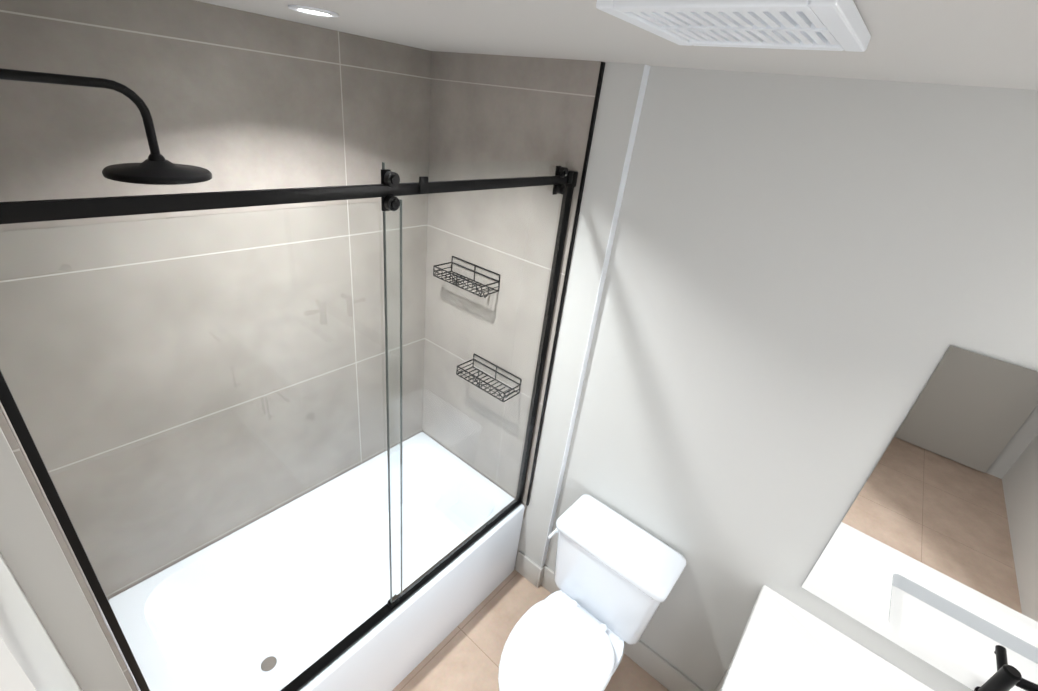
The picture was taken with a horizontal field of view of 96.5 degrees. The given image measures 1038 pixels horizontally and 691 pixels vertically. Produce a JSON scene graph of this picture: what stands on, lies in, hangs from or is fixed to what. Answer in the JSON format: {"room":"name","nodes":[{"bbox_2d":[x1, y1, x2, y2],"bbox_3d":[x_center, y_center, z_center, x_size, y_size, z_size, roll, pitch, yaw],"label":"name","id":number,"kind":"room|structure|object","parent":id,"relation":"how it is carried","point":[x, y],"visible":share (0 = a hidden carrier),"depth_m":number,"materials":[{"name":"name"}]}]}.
{"room":"bathroom","nodes":[
{"label":"bathroom","id":0,"kind":"room"},
{"bbox_2d":[0,427,131,690],"bbox_3d":[-1.444,0.650,0.753,1.300,2.470,1.070,26,33,32],"label":"wall","id":1,"kind":"structure","parent":0,"point":[52,637],"depth_m":0.78,"materials":[{"name":"grey paint"}]},
{"bbox_2d":[0,402,139,690],"bbox_3d":[-1.142,0.286,1.091,0.830,2.070,0.008,26,33,32],"label":"wall tile","id":2,"kind":"structure","parent":1,"relation":"attached to","point":[29,472],"depth_m":0.84,"materials":[{"name":"grey tile"}]},
{"bbox_2d":[0,68,212,184],"bbox_3d":[-0.890,-0.438,0.909,0.200,0.211,0.472,26,33,32],"label":"shower head","id":3,"kind":"object","parent":2,"relation":"attached to","point":[156,167],"visible":1,"depth_m":0.98},
{"bbox_2d":[392,568,668,690],"bbox_3d":[-0.553,2.103,0.989,3.500,0.100,3.900,26,33,32],"label":"floor","id":4,"kind":"structure","parent":0,"point":[465,654],"depth_m":2.20,"materials":[{"name":"tile"}]},
{"bbox_2d":[108,432,524,690],"bbox_3d":[-0.788,1.110,2.178,0.820,0.500,1.515,26,33,32],"label":"bathtub","id":5,"kind":"object","parent":4,"relation":"on","point":[394,649],"visible":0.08,"depth_m":2.14,"materials":[{"name":"white ceramic"}]},
{"bbox_2d":[0,161,577,690],"bbox_3d":[-0.373,0.299,1.480,0.060,1.664,1.513,26,33,32],"label":"shower door","id":6,"kind":"structure","parent":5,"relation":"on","point":[390,189],"depth_m":1.15,"materials":[{"name":"clear glass"}]},
{"bbox_2d":[498,494,686,690],"bbox_3d":[0.208,1.215,1.907,0.510,0.795,0.745,26,33,32],"label":"toilet","id":7,"kind":"object","parent":4,"relation":"on","point":[616,576],"visible":1,"depth_m":1.87,"materials":[{"name":"white ceramic"}]},
{"bbox_2d":[715,595,758,690],"bbox_3d":[1.122,1.611,1.353,1.280,0.819,0.625,26,33,32],"label":"bathroom vanity","id":8,"kind":"object","parent":4,"relation":"on","point":[725,674],"depth_m":1.88,"materials":[{"name":"white laminate"}]},
{"bbox_2d":[719,585,933,690],"bbox_3d":[1.184,1.225,1.157,1.269,0.055,0.604,26,33,32],"label":"countertop","id":9,"kind":"structure","parent":8,"relation":"on","point":[783,646],"depth_m":1.47,"materials":[{"name":"white stone"}]},
{"bbox_2d":[515,62,645,566],"bbox_3d":[-0.127,-0.009,2.345,1.130,2.470,0.195,26,33,32],"label":"wall","id":10,"kind":"structure","parent":0,"point":[620,89],"depth_m":1.78,"materials":[{"name":"grey paint"}]},
{"bbox_2d":[433,256,499,297],"bbox_3d":[-0.242,-0.299,2.100,0.312,0.121,0.118,26,33,32],"label":"shower shelf","id":11,"kind":"object","parent":10,"relation":"attached to","point":[463,280],"depth_m":2.08,"materials":[{"name":"black metal"}]},
{"bbox_2d":[456,353,520,401],"bbox_3d":[-0.149,0.166,2.205,0.312,0.121,0.118,26,33,32],"label":"shower shelf","id":12,"kind":"object","parent":10,"relation":"attached to","point":[490,386],"depth_m":2.19,"materials":[{"name":"black metal"}]},
{"bbox_2d":[422,51,601,518],"bbox_3d":[-0.168,-0.156,2.181,0.830,2.070,0.008,26,33,32],"label":"wall tile","id":13,"kind":"structure","parent":10,"relation":"attached to","point":[536,112],"depth_m":1.99,"materials":[{"name":"grey tile"}]},
{"bbox_2d":[526,62,604,505],"bbox_3d":[0.157,-0.043,1.935,0.010,1.963,0.014,26,33,32],"label":"trim","id":14,"kind":"structure","parent":10,"relation":"attached to","point":[593,120],"depth_m":1.78,"materials":[{"name":"black metal"}]},
{"bbox_2d":[540,65,650,567],"bbox_3d":[0.260,0.163,1.951,0.004,2.319,0.034,26,33,32],"label":"trim","id":15,"kind":"structure","parent":10,"relation":"attached to","point":[645,75],"depth_m":1.74,"materials":[{"name":"white plastic"}]},
{"bbox_2d":[195,0,1037,89],"bbox_3d":[-0.256,-0.159,-0.194,3.500,0.100,3.900,26,33,32],"label":"ceiling","id":16,"kind":"structure","parent":0,"point":[988,43],"depth_m":0.94,"materials":[{"name":"white paint"}]},
{"bbox_2d":[288,5,338,16],"bbox_3d":[-0.524,-0.853,1.184,0.120,0.006,0.120,26,33,32],"label":"recessed light","id":17,"kind":"object","parent":16,"relation":"in","point":[313,11],"visible":0.98,"depth_m":1.16,"materials":[{"name":"white plastic"}]},
{"bbox_2d":[596,0,870,51],"bbox_3d":[0.312,-0.461,0.660,0.296,0.021,0.296,26,33,32],"label":"ceiling vent","id":18,"kind":"object","parent":16,"relation":"in","point":[833,25],"visible":1,"depth_m":0.63,"materials":[{"name":"white plastic"}]},
{"bbox_2d":[545,66,1037,690],"bbox_3d":[1.130,0.602,1.492,2.144,2.470,0.165,26,33,32],"label":"wall","id":19,"kind":"structure","parent":0,"point":[809,280],"depth_m":1.41,"materials":[{"name":"grey paint"}]},
{"bbox_2d":[515,551,703,690],"bbox_3d":[-0.389,1.797,1.346,1.201,0.150,2.758,22,31,26],"label":"baseboard","id":20,"kind":"structure","parent":19,"relation":"attached to","point":[657,667],"depth_m":2.20,"materials":[{"name":"grey paint"}]},
{"bbox_2d":[801,345,1037,690],"bbox_3d":[1.437,0.617,1.104,1.064,0.948,0.005,26,33,32],"label":"mirror","id":21,"kind":"object","parent":19,"relation":"attached to","point":[929,554],"visible":1,"depth_m":1.27,"materials":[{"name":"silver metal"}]},
{"bbox_3d":[-1.051,0.057,1.986,0.150,2.470,1.535,26,33,32],"label":"wall","id":22,"kind":"structure","parent":0,"visible":0},
{"bbox_2d":[0,0,431,599],"bbox_3d":[-0.968,-0.089,1.853,0.008,2.070,1.519,26,33,32],"label":"wall tile","id":23,"kind":"structure","parent":22,"relation":"attached to","point":[236,100],"depth_m":1.60,"materials":[{"name":"grey tile"}]}
]}

